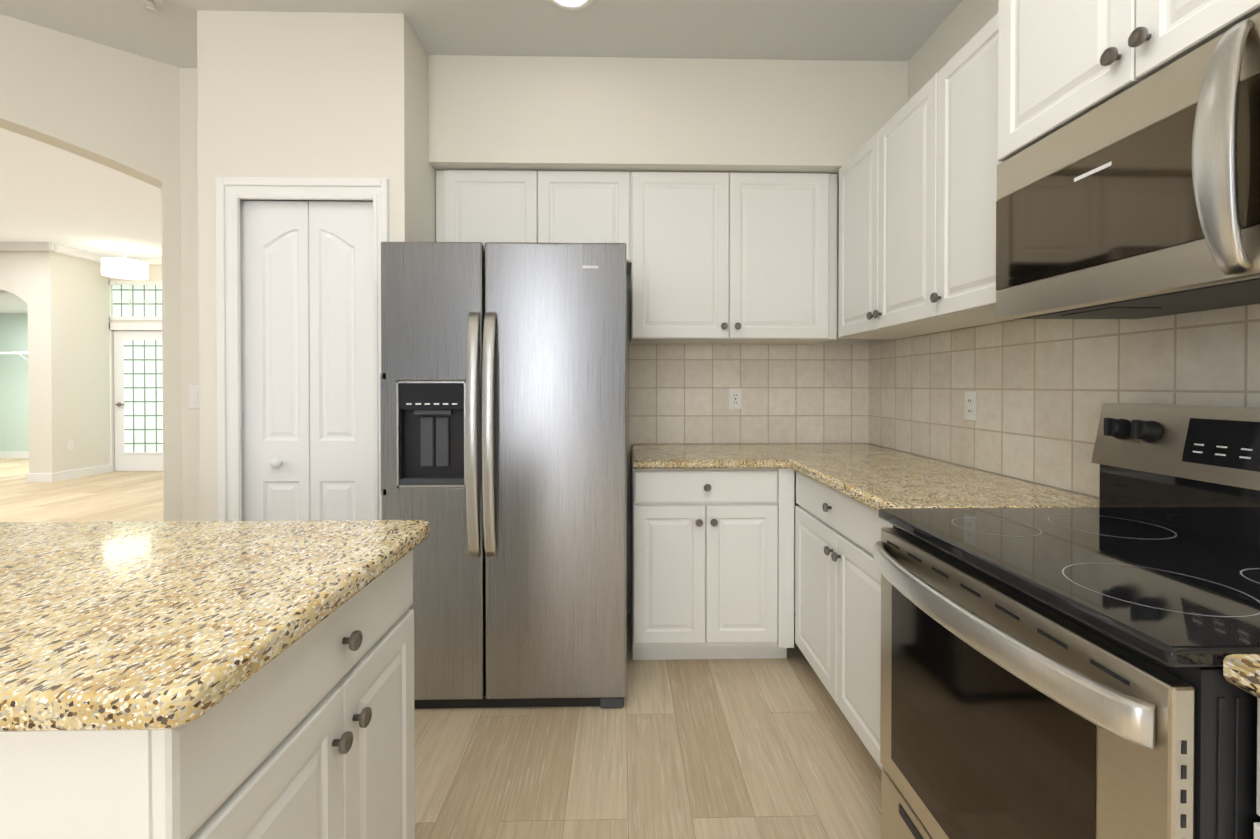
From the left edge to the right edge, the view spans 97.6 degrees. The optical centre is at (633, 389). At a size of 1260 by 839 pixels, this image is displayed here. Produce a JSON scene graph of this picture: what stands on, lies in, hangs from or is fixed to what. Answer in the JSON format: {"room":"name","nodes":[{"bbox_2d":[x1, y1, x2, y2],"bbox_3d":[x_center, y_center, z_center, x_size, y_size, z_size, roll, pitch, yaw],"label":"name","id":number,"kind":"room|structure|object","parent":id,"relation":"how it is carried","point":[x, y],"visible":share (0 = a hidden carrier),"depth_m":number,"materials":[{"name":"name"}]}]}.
{"room":"kitchen","nodes":[
{"label":"kitchen","id":0,"kind":"room"},
{"bbox_2d":[0,290,28,451],"bbox_3d":[-9.542,-0.354,8.295,4.200,3.050,2.320,0,0,-1],"label":"wall","id":1,"kind":"structure","parent":0,"point":[14,423],"depth_m":9.33,"materials":[{"name":"paint"}]},
{"bbox_2d":[0,351,27,360],"bbox_3d":[-9.561,-0.481,9.151,3.800,0.290,0.395,0,0,-1],"label":"wire shelf","id":2,"kind":"object","parent":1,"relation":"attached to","point":[14,352],"visible":0.08,"depth_m":8.94,"materials":[{"name":"white metal"}]},
{"bbox_2d":[0,452,28,457],"bbox_3d":[-9.590,1.107,9.356,3.950,0.110,0.020,0,0,-1],"label":"baseboard","id":3,"kind":"structure","parent":1,"relation":"attached to","point":[2,454],"depth_m":9.33,"materials":[{"name":"white wood"}]},
{"bbox_2d":[0,251,42,472],"bbox_3d":[-10.838,-0.344,7.035,6.550,3.050,0.140,0,0,-1],"label":"wall","id":4,"kind":"structure","parent":0,"point":[20,274],"depth_m":7.03,"materials":[{"name":"paint"}]},
{"bbox_2d":[0,242,54,251],"bbox_3d":[-10.746,-1.813,6.925,6.730,0.110,0.060,0,0,-1],"label":"crown molding","id":5,"kind":"structure","parent":4,"relation":"attached to","point":[49,246],"depth_m":6.97,"materials":[{"name":"white wood"}]},
{"bbox_2d":[26,473,49,481],"bbox_3d":[-7.602,1.126,7.040,0.300,0.110,0.020,0,0,-1],"label":"baseboard","id":6,"kind":"structure","parent":4,"relation":"attached to","point":[30,477],"depth_m":7.03,"materials":[{"name":"white wood"}]},
{"bbox_2d":[41,251,109,472],"bbox_3d":[-7.512,-0.347,7.451,0.120,3.050,0.820,0,0,-1],"label":"wall","id":7,"kind":"structure","parent":0,"point":[75,321],"depth_m":7.34,"materials":[{"name":"paint"}]},
{"bbox_2d":[68,441,72,449],"bbox_3d":[-7.444,0.736,7.281,0.008,0.115,0.070,0,0,-1],"label":"electrical outlet","id":8,"kind":"object","parent":7,"relation":"attached to","point":[70,445],"visible":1,"depth_m":7.28,"materials":[{"name":"plastic"}]},
{"bbox_2d":[55,244,106,262],"bbox_3d":[-7.411,-1.817,7.406,0.080,0.110,0.750,0,0,-1],"label":"crown molding","id":9,"kind":"structure","parent":7,"relation":"attached to","point":[61,249],"depth_m":7.33,"materials":[{"name":"white wood"}]},
{"bbox_2d":[50,464,112,481],"bbox_3d":[-7.442,1.123,7.454,0.020,0.110,0.840,0,0,-1],"label":"baseboard","id":10,"kind":"structure","parent":7,"relation":"attached to","point":[57,476],"depth_m":7.40,"materials":[{"name":"white wood"}]},
{"bbox_2d":[0,128,161,256],"bbox_3d":[-5.017,-1.861,2.844,18.000,0.050,18.000,0,0,-1],"label":"ceiling","id":11,"kind":"structure","parent":0,"point":[52,194],"depth_m":5.50,"materials":[{"name":"paint"}]},
{"bbox_2d":[101,246,148,279],"bbox_3d":[-6.698,-1.679,7.259,0.460,0.382,0.460,0,0,-1],"label":"ceiling lamp","id":12,"kind":"object","parent":11,"relation":"hanging from","point":[124,268],"visible":1,"depth_m":7.13,"materials":[{"name":"beige"}]},
{"bbox_2d":[0,14,182,520],"bbox_3d":[-4.433,-0.293,0.674,6.000,3.050,0.140,0,1,-43],"label":"wall","id":13,"kind":"structure","parent":0,"point":[113,108],"depth_m":2.51,"materials":[{"name":"paint"}]},
{"bbox_2d":[110,265,161,471],"bbox_3d":[-3.359,-0.352,8.015,8.450,3.050,0.120,0,0,-1],"label":"wall","id":14,"kind":"structure","parent":0,"point":[155,273],"depth_m":7.87,"materials":[{"name":"paint"}]},
{"bbox_2d":[109,281,161,463],"bbox_3d":[-6.971,-0.186,7.864,1.140,2.720,0.020,0,0,-1],"label":"door frame","id":15,"kind":"structure","parent":14,"relation":"attached to","point":[135,326],"depth_m":7.85,"materials":[{"name":"white wood"}]},
{"bbox_2d":[112,285,161,316],"bbox_3d":[-6.972,-1.261,7.902,0.960,0.490,0.028,0,0,-1],"label":"transom window","id":16,"kind":"structure","parent":14,"relation":"in","point":[137,300],"depth_m":7.89,"materials":[{"name":"clear glass"}]},
{"bbox_2d":[114,257,161,265],"bbox_3d":[-3.297,-1.821,7.915,8.330,0.110,0.060,0,0,-1],"label":"crown molding","id":17,"kind":"structure","parent":14,"relation":"attached to","point":[155,261],"depth_m":7.81,"materials":[{"name":"white wood"}]},
{"bbox_2d":[114,331,162,470],"bbox_3d":[-6.972,0.164,7.900,0.940,2.010,0.105,0,0,-1],"label":"front door","id":18,"kind":"structure","parent":14,"relation":"in","point":[138,403],"depth_m":7.90,"materials":[{"name":"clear glass"}]},
{"bbox_2d":[180,68,199,520],"bbox_3d":[-1.984,-0.309,2.711,0.395,3.050,0.100,0,0,-1],"label":"wall","id":19,"kind":"structure","parent":0,"point":[189,279],"depth_m":2.66,"materials":[{"name":"paint"}]},
{"bbox_2d":[188,385,199,408],"bbox_3d":[-2.112,0.036,2.657,0.070,0.114,0.008,0,0,-1],"label":"switch plate","id":20,"kind":"object","parent":19,"relation":"attached to","point":[194,402],"visible":0.83,"depth_m":2.65,"materials":[{"name":"white plastic"}]},
{"bbox_2d":[197,10,435,520],"bbox_3d":[-1.367,-0.164,2.600,0.833,2.760,0.680,0,0,-1],"label":"wall","id":21,"kind":"structure","parent":0,"point":[314,94],"depth_m":2.25,"materials":[{"name":"paint"}]},
{"bbox_2d":[215,177,388,520],"bbox_3d":[-1.349,0.179,2.284,0.688,2.080,0.084,0,0,-1],"label":"door frame","id":22,"kind":"structure","parent":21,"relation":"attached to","point":[231,192],"depth_m":2.24,"materials":[{"name":"wood"}]},
{"bbox_2d":[240,200,373,520],"bbox_3d":[-1.351,0.212,2.287,0.568,1.990,0.073,0,0,-1],"label":"bifold door","id":23,"kind":"structure","parent":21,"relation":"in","point":[307,389],"depth_m":2.29,"materials":[{"name":"white wood"}]},
{"bbox_2d":[0,458,881,838],"bbox_3d":[-5.017,1.244,2.869,18.000,0.060,18.000,0,0,-1],"label":"floor","id":24,"kind":"structure","parent":0,"point":[768,748],"depth_m":1.84,"materials":[{"name":"brown wood"}]},
{"bbox_2d":[0,550,414,838],"bbox_3d":[-1.224,0.791,0.921,1.496,0.878,0.700,0,0,-1],"label":"kitchen island","id":25,"kind":"object","parent":24,"relation":"on","point":[309,734],"visible":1,"depth_m":0.76,"materials":[{"name":"paint"}]},
{"bbox_2d":[0,520,429,731],"bbox_3d":[-1.234,0.330,0.919,1.535,0.040,0.745,0,0,-1],"label":"island countertop","id":26,"kind":"structure","parent":25,"relation":"on","point":[150,625],"depth_m":0.80,"materials":[{"name":"stone"}]},
{"bbox_2d":[380,242,626,707],"bbox_3d":[-0.497,0.330,2.467,0.920,1.775,0.925,0,0,-1],"label":"fridge","id":27,"kind":"object","parent":24,"relation":"on","point":[503,412],"visible":0.96,"depth_m":2.08,"materials":[{"name":"metal"}]},
{"bbox_2d":[631,456,793,659],"bbox_3d":[0.339,0.777,2.664,0.700,0.878,0.626,0,0,-1],"label":"base cabinet","id":28,"kind":"object","parent":24,"relation":"on","point":[712,563],"visible":1,"depth_m":2.38,"materials":[{"name":"paint"}]},
{"bbox_2d":[795,471,892,769],"bbox_3d":[0.988,0.783,1.919,0.616,0.878,0.943,0,0,-1],"label":"base cabinet","id":29,"kind":"object","parent":24,"relation":"on","point":[837,603],"visible":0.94,"depth_m":1.88,"materials":[{"name":"paint"}]},
{"bbox_2d":[631,444,1098,510],"bbox_3d":[0.645,0.320,2.207,1.291,0.040,1.548,0,0,-1],"label":"countertop","id":30,"kind":"structure","parent":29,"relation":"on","point":[877,478],"depth_m":2.02,"materials":[{"name":"stone"}]},
{"bbox_2d":[873,403,1259,838],"bbox_3d":[0.945,0.634,1.054,0.742,1.190,0.762,0,0,-1],"label":"range","id":31,"kind":"object","parent":24,"relation":"on","point":[1051,673],"visible":1,"depth_m":0.97,"materials":[{"name":"glass"}]},
{"bbox_2d":[1254,697,1259,838],"bbox_3d":[1.034,0.795,0.443,0.590,0.878,0.453,0,0,-1],"label":"base cabinet","id":32,"kind":"object","parent":24,"relation":"on","point":[1256,830],"visible":0.86,"depth_m":0.64,"materials":[{"name":"paint"}]},
{"bbox_2d":[1223,654,1259,697],"bbox_3d":[1.031,0.338,-0.033,0.621,0.040,1.398,0,0,-1],"label":"countertop","id":33,"kind":"structure","parent":32,"relation":"on","point":[1241,671],"depth_m":0.64,"materials":[{"name":"stone"}]},
{"bbox_2d":[0,0,961,67],"bbox_3d":[-2.551,-1.530,-1.549,8.070,0.040,9.100,0,0,-1],"label":"ceiling","id":34,"kind":"structure","parent":0,"point":[879,30],"depth_m":2.33,"materials":[{"name":"paint"}]},
{"bbox_2d":[143,0,163,12],"bbox_3d":[-1.894,-1.516,2.163,0.076,0.048,0.076,0,0,-1],"label":"sprinkler","id":35,"kind":"object","parent":34,"relation":"attached to","point":[150,5],"visible":1,"depth_m":2.16,"materials":[{"name":"metal"}]},
{"bbox_2d":[548,0,593,10],"bbox_3d":[-0.249,-1.535,2.133,0.196,0.008,0.196,0,0,-1],"label":"recessed light","id":36,"kind":"object","parent":34,"relation":"in","point":[572,5],"visible":1,"depth_m":2.19,"materials":[{"name":"white"}]},
{"bbox_2d":[626,195,868,613],"bbox_3d":[0.210,-0.167,3.026,2.340,2.760,0.100,0,0,-1],"label":"wall","id":37,"kind":"structure","parent":0,"point":[628,446],"depth_m":2.98,"materials":[{"name":"paint"}]},
{"bbox_2d":[436,170,539,244],"bbox_3d":[-0.707,-0.831,2.780,0.486,0.432,0.320,0,0,-1],"label":"upper cabinet","id":38,"kind":"object","parent":37,"relation":"attached to","point":[483,206],"depth_m":2.62,"materials":[{"name":"paint"}]},
{"bbox_2d":[540,171,635,274],"bbox_3d":[-0.239,-0.831,2.791,0.450,0.432,0.320,0,0,-1],"label":"upper cabinet","id":39,"kind":"object","parent":37,"relation":"attached to","point":[576,206],"depth_m":2.63,"materials":[{"name":"paint"}]},
{"bbox_2d":[428,55,907,194],"bbox_3d":[0.166,-1.298,2.766,2.238,0.492,0.399,0,0,-1],"label":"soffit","id":40,"kind":"structure","parent":37,"relation":"attached to","point":[547,113],"depth_m":2.57,"materials":[{"name":"paint"}]},
{"bbox_2d":[628,172,837,343],"bbox_3d":[0.486,-0.646,2.809,1.000,0.802,0.320,0,0,-1],"label":"upper cabinet","id":41,"kind":"object","parent":37,"relation":"attached to","point":[728,258],"depth_m":2.65,"materials":[{"name":"paint"}]},
{"bbox_2d":[729,388,741,408],"bbox_3d":[0.548,0.050,2.975,0.070,0.114,0.007,0,0,-1],"label":"electrical outlet","id":42,"kind":"object","parent":37,"relation":"attached to","point":[735,398],"visible":1,"depth_m":2.97,"materials":[{"name":"plastic"}]},
{"bbox_2d":[627,344,866,443],"bbox_3d":[0.606,0.024,2.984,1.290,0.538,0.006,0,0,-1],"label":"tile backsplash","id":43,"kind":"structure","parent":37,"relation":"attached to","point":[677,393],"depth_m":2.98,"materials":[{"name":"beige tile"}]},
{"bbox_2d":[869,0,1098,498],"bbox_3d":[1.433,-0.131,-1.497,0.100,2.760,9.000,0,0,-1],"label":"wall","id":44,"kind":"structure","parent":0,"point":[962,25],"depth_m":2.27,"materials":[{"name":"paint"}]},
{"bbox_2d":[838,12,1015,338],"bbox_3d":[1.125,-0.640,2.047,0.336,0.802,1.227,0,0,-1],"label":"upper cabinet","id":45,"kind":"object","parent":44,"relation":"attached to","point":[917,206],"visible":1,"depth_m":1.87,"materials":[{"name":"paint"}]},
{"bbox_2d":[965,391,976,420],"bbox_3d":[1.290,0.062,2.114,0.007,0.114,0.070,0,0,-1],"label":"electrical outlet","id":46,"kind":"object","parent":44,"relation":"attached to","point":[970,405],"visible":1,"depth_m":2.11,"materials":[{"name":"plastic"}]},
{"bbox_2d":[867,304,1259,497],"bbox_3d":[1.320,0.500,1.106,0.007,1.458,3.800,0,0,-1],"label":"tile backsplash","id":47,"kind":"structure","parent":44,"relation":"attached to","point":[1045,389],"depth_m":1.74,"materials":[{"name":"beige tile"}]},
{"bbox_2d":[996,12,1259,319],"bbox_3d":[1.103,-0.376,1.049,0.425,0.402,0.762,0,0,-1],"label":"over-the-range microwave","id":48,"kind":"object","parent":44,"relation":"attached to","point":[1140,200],"visible":1,"depth_m":1.03,"materials":[{"name":"metal"}]},
{"bbox_2d":[998,0,1259,160],"bbox_3d":[1.117,-0.808,1.046,0.396,0.450,0.766,0,0,-1],"label":"upper cabinet","id":49,"kind":"object","parent":44,"relation":"attached to","point":[1061,63],"visible":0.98,"depth_m":1.17,"materials":[{"name":"paint"}]}
]}

